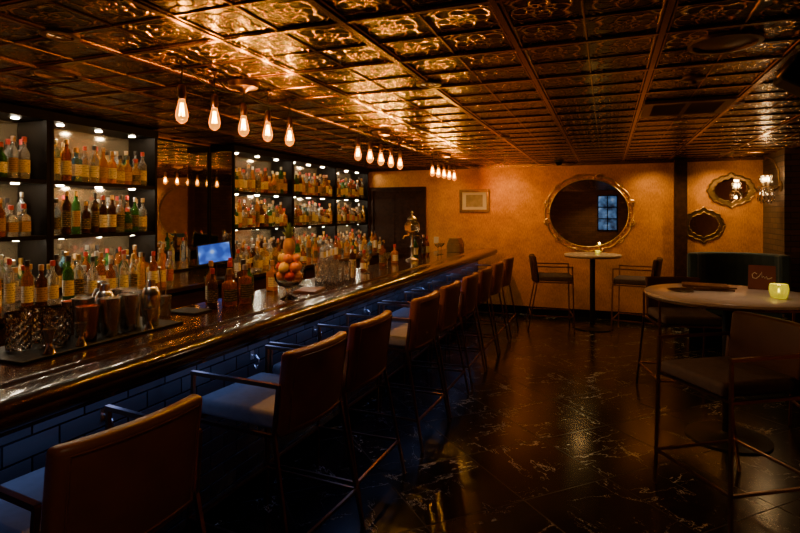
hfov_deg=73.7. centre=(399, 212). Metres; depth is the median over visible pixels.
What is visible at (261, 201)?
liquor bottle
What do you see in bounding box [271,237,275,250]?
liquor bottle
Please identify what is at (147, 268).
liquor bottle
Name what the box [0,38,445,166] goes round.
trim
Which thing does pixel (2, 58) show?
trim
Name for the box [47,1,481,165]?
trim
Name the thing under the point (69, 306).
glass
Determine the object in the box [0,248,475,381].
countertop
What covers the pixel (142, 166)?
liquor bottle
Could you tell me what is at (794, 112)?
trim
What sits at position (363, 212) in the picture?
liquor bottle
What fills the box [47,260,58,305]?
liquor bottle
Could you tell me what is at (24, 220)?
liquor bottle
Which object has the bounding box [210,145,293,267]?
shelf unit
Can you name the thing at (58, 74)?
grille
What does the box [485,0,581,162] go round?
trim
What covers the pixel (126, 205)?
liquor bottle
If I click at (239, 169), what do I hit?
liquor bottle
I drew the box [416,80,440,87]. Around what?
recessed light
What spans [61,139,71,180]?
liquor bottle
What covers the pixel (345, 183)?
liquor bottle
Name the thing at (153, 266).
liquor bottle
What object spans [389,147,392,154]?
socket
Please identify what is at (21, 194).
liquor bottle
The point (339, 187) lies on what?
liquor bottle
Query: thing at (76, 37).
recessed light
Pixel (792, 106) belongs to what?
trim
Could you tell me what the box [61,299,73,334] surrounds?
tin
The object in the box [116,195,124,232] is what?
liquor bottle
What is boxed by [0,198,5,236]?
liquor bottle
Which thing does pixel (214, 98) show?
socket
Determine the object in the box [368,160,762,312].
wall
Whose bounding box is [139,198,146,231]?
liquor bottle
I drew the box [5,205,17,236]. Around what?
liquor bottle
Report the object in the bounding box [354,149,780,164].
trim
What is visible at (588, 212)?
round wall mirror
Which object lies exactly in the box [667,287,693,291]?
plate
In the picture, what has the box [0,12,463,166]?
trim
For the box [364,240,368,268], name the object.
liquor bottle
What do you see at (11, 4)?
trim
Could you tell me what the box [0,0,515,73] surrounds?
trim
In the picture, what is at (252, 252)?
liquor bottle
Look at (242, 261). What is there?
liquor bottle
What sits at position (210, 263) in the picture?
liquor bottle
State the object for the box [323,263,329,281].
glass
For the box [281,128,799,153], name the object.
trim
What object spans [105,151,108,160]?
liquor bottle
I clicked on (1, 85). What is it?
trim
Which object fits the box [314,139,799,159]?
trim
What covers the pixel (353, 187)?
liquor bottle
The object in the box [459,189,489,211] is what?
framed picture
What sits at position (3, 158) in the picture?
liquor bottle
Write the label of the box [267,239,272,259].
liquor bottle
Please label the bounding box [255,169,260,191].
liquor bottle
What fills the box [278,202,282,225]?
liquor bottle
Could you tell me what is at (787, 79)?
loudspeaker
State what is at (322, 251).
liquor bottle
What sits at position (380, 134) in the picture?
pendant light
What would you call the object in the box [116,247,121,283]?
liquor bottle
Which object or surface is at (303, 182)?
liquor bottle
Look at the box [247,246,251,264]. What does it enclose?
liquor bottle
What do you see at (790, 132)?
trim
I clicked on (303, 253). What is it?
liquor bottle
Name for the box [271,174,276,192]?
liquor bottle
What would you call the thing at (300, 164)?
shelf unit
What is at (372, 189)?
trim
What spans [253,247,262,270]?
liquor bottle
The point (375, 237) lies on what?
liquor bottle
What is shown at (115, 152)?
liquor bottle
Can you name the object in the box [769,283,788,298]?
candle holder
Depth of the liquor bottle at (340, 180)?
8.53 m
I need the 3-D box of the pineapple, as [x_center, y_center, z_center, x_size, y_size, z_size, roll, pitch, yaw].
[-0.726,0.170,3.490,0.102,0.220,0.102,0,0,44]
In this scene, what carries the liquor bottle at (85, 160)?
on the shelf unit at (80, 132)
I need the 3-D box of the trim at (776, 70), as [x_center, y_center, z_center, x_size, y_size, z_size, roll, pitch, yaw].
[0.518,-0.779,3.516,6.980,0.010,0.012,0,0,21]
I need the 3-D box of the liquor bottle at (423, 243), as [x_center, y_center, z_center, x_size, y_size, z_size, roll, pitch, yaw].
[0.303,0.419,6.856,0.066,0.282,0.066,0,0,22]
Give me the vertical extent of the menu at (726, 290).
0.012 m
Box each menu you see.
[293,287,324,292]
[682,282,728,288]
[682,286,734,291]
[685,286,736,288]
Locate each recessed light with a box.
[40,28,79,41]
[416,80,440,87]
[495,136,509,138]
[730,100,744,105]
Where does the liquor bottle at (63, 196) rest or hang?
on the shelf unit at (80, 132)
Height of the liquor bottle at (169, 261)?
0.297 m
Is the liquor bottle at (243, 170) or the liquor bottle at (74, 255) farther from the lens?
the liquor bottle at (243, 170)
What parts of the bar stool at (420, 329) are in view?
leg, leg, armrest, armrest, foot rail, seat frame, seat, leg, backrest, leg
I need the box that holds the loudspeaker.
[773,45,799,96]
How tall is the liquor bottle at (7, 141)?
0.290 m
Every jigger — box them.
[42,327,56,353]
[74,321,87,346]
[143,308,153,329]
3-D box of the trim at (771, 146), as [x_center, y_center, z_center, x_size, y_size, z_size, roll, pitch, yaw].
[1.953,-0.777,7.212,6.980,0.015,0.050,0,0,21]
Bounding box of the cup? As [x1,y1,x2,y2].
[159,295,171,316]
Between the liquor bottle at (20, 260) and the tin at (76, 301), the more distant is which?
the liquor bottle at (20, 260)
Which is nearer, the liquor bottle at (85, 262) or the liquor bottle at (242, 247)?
the liquor bottle at (85, 262)
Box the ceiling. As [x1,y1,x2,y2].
[0,0,799,168]
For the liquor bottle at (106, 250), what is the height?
0.307 m
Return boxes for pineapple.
[283,222,295,254]
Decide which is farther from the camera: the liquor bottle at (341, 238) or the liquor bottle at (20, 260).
the liquor bottle at (341, 238)
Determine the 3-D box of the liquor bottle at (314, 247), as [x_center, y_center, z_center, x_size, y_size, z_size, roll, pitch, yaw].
[-1.097,0.470,6.886,0.070,0.300,0.071,0,0,-2]
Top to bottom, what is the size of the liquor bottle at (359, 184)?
0.355 m
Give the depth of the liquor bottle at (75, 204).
4.27 m
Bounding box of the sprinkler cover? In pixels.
[681,75,704,85]
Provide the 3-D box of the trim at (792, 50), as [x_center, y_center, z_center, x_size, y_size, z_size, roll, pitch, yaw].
[1.887,-0.776,2.566,0.056,0.017,11.150,0,0,21]
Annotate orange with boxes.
[283,254,292,262]
[289,262,298,272]
[292,253,299,262]
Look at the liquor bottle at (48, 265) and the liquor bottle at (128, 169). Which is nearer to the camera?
the liquor bottle at (48, 265)
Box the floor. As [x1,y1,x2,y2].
[194,310,799,532]
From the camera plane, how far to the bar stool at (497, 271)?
6.27 m
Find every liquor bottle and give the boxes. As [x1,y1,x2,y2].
[0,142,6,176]
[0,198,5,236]
[0,255,5,300]
[0,280,1,313]
[3,139,10,176]
[3,258,14,312]
[4,198,9,215]
[4,258,6,269]
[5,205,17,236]
[8,136,17,177]
[11,260,19,278]
[11,267,20,307]
[17,192,25,214]
[17,204,30,235]
[18,137,29,178]
[18,139,21,152]
[18,258,22,275]
[20,265,24,278]
[21,260,32,306]
[29,264,35,303]
[34,264,47,304]
[45,264,49,277]
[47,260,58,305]
[54,139,59,180]
[54,198,61,234]
[54,254,61,292]
[59,250,65,266]
[60,142,64,180]
[60,195,64,233]
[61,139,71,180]
[61,252,71,272]
[62,191,70,234]
[62,257,65,297]
[63,256,73,299]
[71,200,80,233]
[71,254,75,268]
[72,148,81,181]
[72,191,79,233]
[73,254,83,297]
[81,146,88,181]
[81,202,90,233]
[81,252,90,274]
[82,265,86,296]
[83,245,90,263]
[87,256,97,295]
[89,146,98,182]
[91,193,98,233]
[94,251,98,267]
[96,252,105,280]
[99,147,107,182]
[99,196,106,232]
[104,249,108,265]
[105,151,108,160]
[105,255,116,270]
[106,197,109,231]
[106,259,115,289]
[108,151,116,183]
[108,195,115,232]
[113,249,118,265]
[113,260,117,287]
[114,151,117,163]
[115,196,118,207]
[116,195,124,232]
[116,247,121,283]
[117,155,124,183]
[119,250,128,273]
[119,254,128,287]
[122,151,130,165]
[124,156,131,184]
[124,196,130,216]
[125,208,131,231]
[126,255,129,265]
[129,254,137,288]
[130,245,138,263]
[131,198,138,231]
[132,151,138,167]
[132,159,140,184]
[137,252,144,290]
[138,152,146,185]
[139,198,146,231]
[142,252,148,280]
[146,256,151,279]
[149,251,157,286]
[157,248,165,287]
[161,244,165,261]
[166,251,172,285]
[205,260,215,305]
[207,268,217,308]
[222,268,236,306]
[224,261,234,281]
[233,249,242,273]
[235,169,238,190]
[235,205,237,227]
[237,168,242,190]
[237,199,241,227]
[237,243,242,257]
[237,259,245,297]
[239,264,251,304]
[241,239,244,252]
[242,169,246,191]
[242,200,246,213]
[242,207,247,227]
[242,244,249,262]
[245,165,251,191]
[246,263,253,300]
[247,208,251,226]
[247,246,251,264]
[250,202,255,226]
[250,244,256,264]
[251,167,254,191]
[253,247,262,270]
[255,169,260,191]
[255,198,259,226]
[255,238,259,253]
[259,235,263,251]
[260,171,263,192]
[260,200,263,226]
[260,243,268,269]
[262,199,266,211]
[263,168,267,192]
[264,208,268,226]
[266,204,271,226]
[266,260,277,290]
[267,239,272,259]
[268,176,272,192]
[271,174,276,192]
[271,201,274,225]
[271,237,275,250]
[272,244,277,267]
[275,172,279,193]
[275,206,279,225]
[276,240,280,260]
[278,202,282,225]
[279,167,283,193]
[279,237,282,252]
[283,172,286,193]
[283,209,286,225]
[294,172,298,194]
[295,205,298,224]
[295,240,300,262]
[298,172,301,194]
[298,205,301,224]
[298,233,301,250]
[301,175,304,194]
[301,245,305,262]
[302,205,305,224]
[304,173,307,194]
[305,204,308,224]
[306,235,310,261]
[308,179,311,194]
[308,205,311,224]
[310,177,314,195]
[311,201,314,224]
[312,238,317,260]
[314,176,317,195]
[315,203,317,224]
[316,176,320,195]
[317,209,321,224]
[317,237,320,254]
[319,174,321,195]
[319,242,326,259]
[320,207,323,223]
[322,175,325,195]
[323,209,326,223]
[324,240,329,258]
[325,175,328,195]
[326,210,329,223]
[328,180,331,196]
[328,204,331,223]
[329,239,334,258]
[334,236,337,257]
[337,179,340,196]
[337,206,340,223]
[337,238,340,256]
[339,232,342,251]
[340,180,342,196]
[341,207,344,223]
[342,180,345,196]
[344,178,347,197]
[344,203,346,222]
[344,237,349,255]
[347,205,348,222]
[348,184,350,197]
[349,179,351,197]
[349,205,351,222]
[349,246,355,260]
[350,239,355,254]
[351,208,354,222]
[352,180,354,197]
[354,184,357,197]
[354,238,358,254]
[355,207,358,222]
[356,180,358,197]
[357,203,360,222]
[357,235,361,253]
[358,178,360,197]
[360,250,367,270]
[361,179,362,197]
[362,206,364,222]
[362,234,365,249]
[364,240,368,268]
[367,238,371,251]
[370,232,373,251]
[373,231,376,250]
[377,237,380,250]
[379,242,384,266]
[391,244,397,263]
[413,237,417,257]
[421,235,425,256]
[426,236,428,255]
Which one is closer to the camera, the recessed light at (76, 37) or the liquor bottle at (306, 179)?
the recessed light at (76, 37)
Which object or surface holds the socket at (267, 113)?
attached to the pendant light at (243, 86)
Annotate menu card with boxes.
[748,265,775,289]
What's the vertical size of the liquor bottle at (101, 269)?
0.330 m
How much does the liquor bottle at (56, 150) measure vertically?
0.319 m
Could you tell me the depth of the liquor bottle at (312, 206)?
7.70 m
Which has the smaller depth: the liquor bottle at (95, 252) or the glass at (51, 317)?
the glass at (51, 317)
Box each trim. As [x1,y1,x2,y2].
[0,0,52,10]
[0,0,268,45]
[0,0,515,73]
[0,0,731,91]
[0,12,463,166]
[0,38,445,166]
[0,56,428,167]
[0,84,396,168]
[0,95,377,168]
[4,73,410,167]
[8,15,799,104]
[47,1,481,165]
[51,37,799,111]
[87,55,784,118]
[123,70,778,123]
[125,0,501,164]
[148,81,772,129]
[158,91,785,134]
[158,132,227,145]
[171,98,799,139]
[195,106,799,142]
[214,112,799,145]
[222,0,519,164]
[254,118,799,147]
[265,123,799,150]
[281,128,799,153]
[292,132,799,155]
[305,0,540,163]
[306,136,799,157]
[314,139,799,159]
[325,143,794,161]
[336,146,799,163]
[352,151,776,166]
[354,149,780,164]
[369,156,763,169]
[369,157,763,171]
[369,186,425,241]
[373,154,768,167]
[401,0,555,159]
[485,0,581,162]
[580,0,601,161]
[621,0,679,161]
[645,0,762,160]
[666,39,799,159]
[674,159,686,276]
[692,94,792,158]
[715,114,799,157]
[742,134,796,156]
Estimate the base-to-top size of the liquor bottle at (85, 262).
0.304 m
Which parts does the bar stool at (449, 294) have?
leg, seat, leg, armrest, armrest, foot rail, leg, backrest, leg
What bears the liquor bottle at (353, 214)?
on the shelf unit at (342, 171)
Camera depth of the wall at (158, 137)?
5.80 m
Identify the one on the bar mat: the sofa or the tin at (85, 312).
the tin at (85, 312)
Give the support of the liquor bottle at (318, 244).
on the countertop at (188, 288)
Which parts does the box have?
lid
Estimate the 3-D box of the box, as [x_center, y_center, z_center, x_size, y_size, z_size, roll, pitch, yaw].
[0.808,0.460,7.732,0.208,0.200,0.240,0,0,21]
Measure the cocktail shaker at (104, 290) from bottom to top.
0.226 m
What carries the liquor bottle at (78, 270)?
on the countertop at (188, 288)
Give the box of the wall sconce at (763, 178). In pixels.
[757,157,782,203]
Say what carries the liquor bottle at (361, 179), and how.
on the shelf unit at (342, 171)
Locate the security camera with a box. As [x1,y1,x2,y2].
[554,160,563,165]
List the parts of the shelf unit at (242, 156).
panel, crown, panel, shelf, shelf, panel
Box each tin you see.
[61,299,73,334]
[71,296,94,337]
[75,304,99,341]
[92,280,106,296]
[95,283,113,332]
[98,296,120,336]
[111,287,131,323]
[117,293,139,331]
[121,289,141,325]
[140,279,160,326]
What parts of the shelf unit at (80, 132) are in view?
panel, panel, shelf, shelf, crown, panel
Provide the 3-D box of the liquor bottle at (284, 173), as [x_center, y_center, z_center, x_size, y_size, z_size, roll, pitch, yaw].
[-1.530,-0.396,7.065,0.074,0.292,0.075,0,0,-2]
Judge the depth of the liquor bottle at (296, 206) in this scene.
7.30 m
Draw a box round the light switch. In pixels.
[434,237,438,242]
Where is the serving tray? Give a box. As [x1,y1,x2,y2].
[171,307,211,314]
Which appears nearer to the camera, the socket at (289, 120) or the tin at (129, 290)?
the tin at (129, 290)
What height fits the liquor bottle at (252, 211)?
0.306 m
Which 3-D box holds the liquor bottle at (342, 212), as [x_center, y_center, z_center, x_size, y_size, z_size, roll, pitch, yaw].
[-0.922,0.038,8.620,0.064,0.264,0.064,0,0,21]
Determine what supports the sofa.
on the floor
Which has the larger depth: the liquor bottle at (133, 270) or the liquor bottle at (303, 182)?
the liquor bottle at (303, 182)
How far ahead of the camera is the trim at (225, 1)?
2.67 m
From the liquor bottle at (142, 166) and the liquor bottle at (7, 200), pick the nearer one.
the liquor bottle at (7, 200)
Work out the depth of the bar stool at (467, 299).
5.00 m
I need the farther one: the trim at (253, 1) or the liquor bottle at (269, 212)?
the liquor bottle at (269, 212)
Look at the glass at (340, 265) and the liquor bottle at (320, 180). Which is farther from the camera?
the liquor bottle at (320, 180)
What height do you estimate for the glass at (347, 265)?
0.145 m
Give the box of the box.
[447,237,463,251]
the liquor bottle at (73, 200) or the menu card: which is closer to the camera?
the menu card
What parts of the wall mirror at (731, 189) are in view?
glass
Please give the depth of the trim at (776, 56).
3.16 m
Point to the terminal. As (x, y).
(219, 252)
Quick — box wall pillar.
[763,148,799,322]
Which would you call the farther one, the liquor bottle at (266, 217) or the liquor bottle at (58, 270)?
the liquor bottle at (266, 217)
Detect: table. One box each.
[564,252,621,331]
[644,283,799,454]
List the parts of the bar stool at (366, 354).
leg, seat, armrest, leg, armrest, foot rail, leg, backrest, leg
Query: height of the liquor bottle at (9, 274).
0.336 m
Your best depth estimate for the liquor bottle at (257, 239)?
6.49 m
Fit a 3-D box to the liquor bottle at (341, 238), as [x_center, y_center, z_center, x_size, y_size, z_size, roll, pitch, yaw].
[-0.949,0.460,8.544,0.058,0.319,0.058,0,0,13]
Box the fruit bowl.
[274,272,303,299]
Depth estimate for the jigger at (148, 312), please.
2.51 m
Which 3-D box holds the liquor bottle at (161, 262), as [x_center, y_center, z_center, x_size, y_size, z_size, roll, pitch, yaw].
[-1.995,0.456,4.450,0.077,0.327,0.077,0,0,-23]
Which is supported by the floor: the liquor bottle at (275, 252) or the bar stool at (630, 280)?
the bar stool at (630, 280)
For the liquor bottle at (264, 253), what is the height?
0.288 m
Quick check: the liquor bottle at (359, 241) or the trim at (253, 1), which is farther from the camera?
the liquor bottle at (359, 241)
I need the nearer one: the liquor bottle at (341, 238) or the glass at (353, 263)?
the glass at (353, 263)
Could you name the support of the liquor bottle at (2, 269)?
on the countertop at (188, 288)
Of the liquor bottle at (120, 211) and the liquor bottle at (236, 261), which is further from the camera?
the liquor bottle at (236, 261)
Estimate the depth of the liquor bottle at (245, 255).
5.57 m
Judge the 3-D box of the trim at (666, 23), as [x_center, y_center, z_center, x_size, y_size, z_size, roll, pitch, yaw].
[1.318,-0.776,2.787,0.056,0.017,11.150,0,0,21]
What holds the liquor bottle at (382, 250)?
on the bar counter at (45, 404)
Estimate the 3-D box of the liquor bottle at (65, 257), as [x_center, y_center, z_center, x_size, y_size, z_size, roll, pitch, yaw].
[-2.408,0.468,3.868,0.072,0.305,0.071,0,0,-27]
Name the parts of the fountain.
lid, globe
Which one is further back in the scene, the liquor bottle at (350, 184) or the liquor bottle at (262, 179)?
the liquor bottle at (350, 184)
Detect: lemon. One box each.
[278,253,284,262]
[278,262,288,273]
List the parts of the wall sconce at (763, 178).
arm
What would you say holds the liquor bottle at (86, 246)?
on the countertop at (188, 288)
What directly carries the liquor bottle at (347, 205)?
on the shelf unit at (342, 171)
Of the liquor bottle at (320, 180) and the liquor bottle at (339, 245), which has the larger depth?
the liquor bottle at (320, 180)
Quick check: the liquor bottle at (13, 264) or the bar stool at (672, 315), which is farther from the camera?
the bar stool at (672, 315)
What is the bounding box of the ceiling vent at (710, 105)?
[640,95,737,117]
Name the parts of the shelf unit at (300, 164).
panel, panel, shelf, shelf, crown, panel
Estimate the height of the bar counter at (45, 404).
1.060 m
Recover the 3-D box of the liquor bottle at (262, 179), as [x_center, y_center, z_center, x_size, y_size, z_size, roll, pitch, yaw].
[-1.715,-0.384,6.584,0.069,0.268,0.068,0,0,-23]
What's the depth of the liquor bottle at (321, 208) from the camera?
7.95 m
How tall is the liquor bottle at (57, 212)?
0.283 m
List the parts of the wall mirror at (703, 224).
glass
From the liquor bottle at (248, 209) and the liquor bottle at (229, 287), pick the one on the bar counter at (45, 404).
the liquor bottle at (229, 287)
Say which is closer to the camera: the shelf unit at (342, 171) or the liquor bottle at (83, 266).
the liquor bottle at (83, 266)
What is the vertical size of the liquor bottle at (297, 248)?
0.293 m
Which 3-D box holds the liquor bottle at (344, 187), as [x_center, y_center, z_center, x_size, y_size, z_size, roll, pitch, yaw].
[-0.924,-0.395,8.624,0.070,0.290,0.071,0,0,21]
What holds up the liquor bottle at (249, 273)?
on the bar counter at (45, 404)
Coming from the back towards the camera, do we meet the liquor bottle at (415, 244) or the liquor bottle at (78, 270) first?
the liquor bottle at (415, 244)
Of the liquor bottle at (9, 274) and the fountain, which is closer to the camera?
the liquor bottle at (9, 274)
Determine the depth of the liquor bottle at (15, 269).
3.49 m
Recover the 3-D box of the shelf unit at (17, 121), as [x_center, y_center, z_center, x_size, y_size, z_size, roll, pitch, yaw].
[-2.984,-0.073,3.600,0.350,1.386,1.048,0,0,21]
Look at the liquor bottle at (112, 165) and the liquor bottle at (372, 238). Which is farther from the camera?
the liquor bottle at (372, 238)
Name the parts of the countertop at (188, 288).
door, door, door, door, door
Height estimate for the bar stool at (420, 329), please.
1.012 m
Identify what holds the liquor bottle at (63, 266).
on the countertop at (188, 288)
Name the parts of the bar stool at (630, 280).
leg, leg, seat frame, seat, armrest, foot rail, armrest, backrest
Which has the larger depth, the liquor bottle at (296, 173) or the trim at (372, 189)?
the trim at (372, 189)
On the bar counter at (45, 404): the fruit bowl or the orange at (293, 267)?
the fruit bowl
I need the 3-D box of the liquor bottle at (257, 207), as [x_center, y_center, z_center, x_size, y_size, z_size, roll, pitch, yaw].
[-1.740,-0.004,6.500,0.063,0.348,0.063,0,0,26]
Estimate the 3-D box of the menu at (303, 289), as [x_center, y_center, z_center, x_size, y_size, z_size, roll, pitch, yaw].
[-0.652,0.554,3.847,0.160,0.012,0.240,0,0,10]
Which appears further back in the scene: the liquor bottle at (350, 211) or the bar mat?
the liquor bottle at (350, 211)
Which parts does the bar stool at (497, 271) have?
leg, armrest, foot rail, leg, backrest, leg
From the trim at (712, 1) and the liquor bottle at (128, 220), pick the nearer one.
the trim at (712, 1)
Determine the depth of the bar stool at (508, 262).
6.98 m
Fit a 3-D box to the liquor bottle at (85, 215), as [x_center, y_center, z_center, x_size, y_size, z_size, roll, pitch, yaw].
[-2.571,0.038,4.366,0.068,0.264,0.067,0,0,-14]
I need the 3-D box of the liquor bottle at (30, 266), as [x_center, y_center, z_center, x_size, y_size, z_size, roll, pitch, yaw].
[-2.517,0.483,3.624,0.070,0.273,0.070,0,0,-14]
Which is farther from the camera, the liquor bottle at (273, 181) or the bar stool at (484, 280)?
the liquor bottle at (273, 181)
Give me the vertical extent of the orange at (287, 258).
0.060 m
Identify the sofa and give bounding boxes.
[687,252,790,348]
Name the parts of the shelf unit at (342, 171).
panel, panel, shelf, shelf, crown, panel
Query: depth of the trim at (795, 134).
6.03 m
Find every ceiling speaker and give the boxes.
[30,67,81,79]
[688,30,764,54]
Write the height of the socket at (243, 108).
0.076 m
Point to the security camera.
(558, 162)
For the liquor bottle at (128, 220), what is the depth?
4.73 m
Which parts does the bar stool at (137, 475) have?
armrest, seat, leg, leg, armrest, leg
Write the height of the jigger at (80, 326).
0.095 m
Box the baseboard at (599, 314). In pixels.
[478,303,661,322]
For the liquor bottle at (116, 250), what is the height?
0.301 m
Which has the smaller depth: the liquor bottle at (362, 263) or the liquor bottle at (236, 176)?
the liquor bottle at (362, 263)
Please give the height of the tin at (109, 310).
0.170 m
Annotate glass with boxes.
[3,310,33,351]
[20,305,47,343]
[40,308,68,347]
[45,304,71,340]
[295,265,304,286]
[314,263,322,280]
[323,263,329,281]
[329,264,337,282]
[335,263,343,280]
[343,262,350,279]
[348,261,355,277]
[362,256,371,273]
[383,253,391,268]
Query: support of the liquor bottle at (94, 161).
on the shelf unit at (80, 132)
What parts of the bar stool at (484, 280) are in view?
leg, leg, armrest, armrest, foot rail, leg, backrest, leg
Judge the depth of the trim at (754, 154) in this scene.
7.76 m
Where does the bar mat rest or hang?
on the bar counter at (45, 404)
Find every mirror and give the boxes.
[157,138,231,271]
[544,173,635,251]
[687,206,725,243]
[706,172,756,207]
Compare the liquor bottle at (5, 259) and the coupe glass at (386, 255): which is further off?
the coupe glass at (386, 255)
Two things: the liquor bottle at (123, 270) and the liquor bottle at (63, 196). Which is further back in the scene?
the liquor bottle at (63, 196)
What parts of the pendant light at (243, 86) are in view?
bulb, cord, cord, cord, cord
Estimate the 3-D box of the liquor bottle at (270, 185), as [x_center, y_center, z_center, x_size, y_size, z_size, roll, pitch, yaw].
[-1.649,-0.358,6.744,0.080,0.216,0.080,0,0,19]
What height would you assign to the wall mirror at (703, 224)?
0.530 m
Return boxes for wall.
[158,137,209,146]
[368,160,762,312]
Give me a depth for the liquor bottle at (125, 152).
4.85 m
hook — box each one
[100,407,112,427]
[250,350,259,368]
[314,326,321,337]
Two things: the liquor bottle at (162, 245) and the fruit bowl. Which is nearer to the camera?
the fruit bowl
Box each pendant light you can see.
[175,60,293,145]
[354,124,402,168]
[430,150,455,180]
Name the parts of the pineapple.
crown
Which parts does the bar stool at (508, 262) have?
foot rail, leg, backrest, leg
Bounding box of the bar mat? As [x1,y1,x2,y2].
[0,317,182,364]
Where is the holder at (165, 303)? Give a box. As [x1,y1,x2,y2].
[158,265,171,316]
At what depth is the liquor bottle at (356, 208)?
9.08 m
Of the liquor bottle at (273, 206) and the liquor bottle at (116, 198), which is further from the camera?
the liquor bottle at (273, 206)
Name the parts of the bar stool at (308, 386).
leg, armrest, seat frame, seat, leg, foot rail, leg, armrest, backrest, leg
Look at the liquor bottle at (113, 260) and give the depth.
4.19 m
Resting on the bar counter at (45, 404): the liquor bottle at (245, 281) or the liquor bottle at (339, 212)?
the liquor bottle at (245, 281)
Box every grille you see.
[35,71,74,77]
[694,36,757,50]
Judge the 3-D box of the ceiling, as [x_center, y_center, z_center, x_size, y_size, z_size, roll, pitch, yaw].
[0.377,-0.830,3.152,7.180,0.100,11.350,0,0,21]
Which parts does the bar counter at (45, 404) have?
armrest rail, kick plate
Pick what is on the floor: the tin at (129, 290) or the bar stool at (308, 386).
the bar stool at (308, 386)
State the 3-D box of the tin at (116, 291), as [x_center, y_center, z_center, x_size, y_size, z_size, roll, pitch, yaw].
[-1.390,0.463,2.664,0.094,0.170,0.094,0,0,21]
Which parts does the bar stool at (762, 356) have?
leg, armrest, foot rail, seat, seat frame, leg, leg, backrest, armrest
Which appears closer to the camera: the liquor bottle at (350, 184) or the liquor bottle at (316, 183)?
the liquor bottle at (316, 183)
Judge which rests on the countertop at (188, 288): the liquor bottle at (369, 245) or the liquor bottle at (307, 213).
the liquor bottle at (369, 245)
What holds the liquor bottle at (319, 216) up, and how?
on the shelf unit at (300, 164)
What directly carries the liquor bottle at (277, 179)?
on the shelf unit at (242, 156)
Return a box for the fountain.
[403,211,420,260]
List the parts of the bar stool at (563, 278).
leg, leg, backrest, foot rail, armrest, armrest, seat, seat frame, leg, leg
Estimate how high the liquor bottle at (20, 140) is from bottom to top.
0.300 m
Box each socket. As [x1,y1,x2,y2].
[178,84,185,99]
[211,94,217,108]
[240,103,246,115]
[265,110,270,122]
[287,117,292,127]
[356,137,359,146]
[368,141,371,149]
[379,144,382,152]
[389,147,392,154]
[398,150,401,157]
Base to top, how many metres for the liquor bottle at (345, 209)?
0.333 m
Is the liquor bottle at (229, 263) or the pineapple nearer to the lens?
the liquor bottle at (229, 263)
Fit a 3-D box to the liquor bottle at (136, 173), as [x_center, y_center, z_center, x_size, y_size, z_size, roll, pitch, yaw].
[-2.392,-0.370,4.829,0.088,0.239,0.089,0,0,26]
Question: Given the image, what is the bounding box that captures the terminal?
[196,241,232,279]
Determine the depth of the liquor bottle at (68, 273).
3.65 m
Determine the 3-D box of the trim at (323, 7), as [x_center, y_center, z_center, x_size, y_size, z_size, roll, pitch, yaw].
[0.181,-0.776,3.228,0.056,0.017,11.150,0,0,21]
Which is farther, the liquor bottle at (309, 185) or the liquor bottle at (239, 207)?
the liquor bottle at (309, 185)
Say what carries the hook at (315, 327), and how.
attached to the bar counter at (45, 404)
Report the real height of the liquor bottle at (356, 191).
0.237 m
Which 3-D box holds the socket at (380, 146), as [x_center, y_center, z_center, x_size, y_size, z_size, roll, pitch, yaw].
[-0.181,-0.612,5.059,0.040,0.076,0.040,0,0,21]
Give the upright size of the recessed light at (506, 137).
0.014 m
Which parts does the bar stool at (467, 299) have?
leg, leg, armrest, armrest, foot rail, leg, backrest, leg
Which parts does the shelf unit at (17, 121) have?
panel, shelf, shelf, crown, panel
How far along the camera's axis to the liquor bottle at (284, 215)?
7.03 m
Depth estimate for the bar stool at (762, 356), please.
2.91 m
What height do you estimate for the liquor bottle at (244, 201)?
0.330 m
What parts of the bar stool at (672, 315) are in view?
leg, foot rail, leg, backrest, seat frame, seat, leg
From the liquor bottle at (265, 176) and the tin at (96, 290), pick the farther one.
the liquor bottle at (265, 176)
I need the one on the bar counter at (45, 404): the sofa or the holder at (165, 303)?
the holder at (165, 303)
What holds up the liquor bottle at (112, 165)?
on the shelf unit at (80, 132)
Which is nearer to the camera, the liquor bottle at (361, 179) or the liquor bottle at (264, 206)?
the liquor bottle at (264, 206)
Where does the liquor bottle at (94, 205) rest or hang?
on the shelf unit at (80, 132)
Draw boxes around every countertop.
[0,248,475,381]
[0,249,398,346]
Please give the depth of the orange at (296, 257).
3.47 m
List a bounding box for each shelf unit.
[0,102,50,277]
[50,112,157,264]
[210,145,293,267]
[293,156,336,244]
[336,164,368,242]
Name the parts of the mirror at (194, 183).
glass, return panel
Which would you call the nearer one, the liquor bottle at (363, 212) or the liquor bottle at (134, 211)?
the liquor bottle at (134, 211)
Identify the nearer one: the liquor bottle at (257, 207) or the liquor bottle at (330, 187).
the liquor bottle at (257, 207)
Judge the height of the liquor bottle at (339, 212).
0.289 m
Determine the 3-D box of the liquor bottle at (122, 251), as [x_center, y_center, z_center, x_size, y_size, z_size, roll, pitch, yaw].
[-2.238,0.460,4.321,0.075,0.320,0.076,0,0,0]
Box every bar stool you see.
[0,394,205,532]
[186,331,365,532]
[268,310,405,515]
[343,290,450,452]
[379,280,469,417]
[409,272,485,389]
[430,266,498,369]
[448,261,508,352]
[465,256,518,337]
[526,254,574,331]
[611,257,666,340]
[636,276,721,382]
[653,311,799,532]
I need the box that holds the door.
[374,191,420,258]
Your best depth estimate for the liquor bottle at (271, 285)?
3.82 m
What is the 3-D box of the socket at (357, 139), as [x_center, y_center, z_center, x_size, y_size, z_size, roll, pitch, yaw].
[-0.362,-0.612,4.593,0.040,0.076,0.040,0,0,21]
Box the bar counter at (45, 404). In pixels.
[0,248,496,532]
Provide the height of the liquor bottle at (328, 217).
0.222 m
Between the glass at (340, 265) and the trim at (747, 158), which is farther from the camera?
the trim at (747, 158)

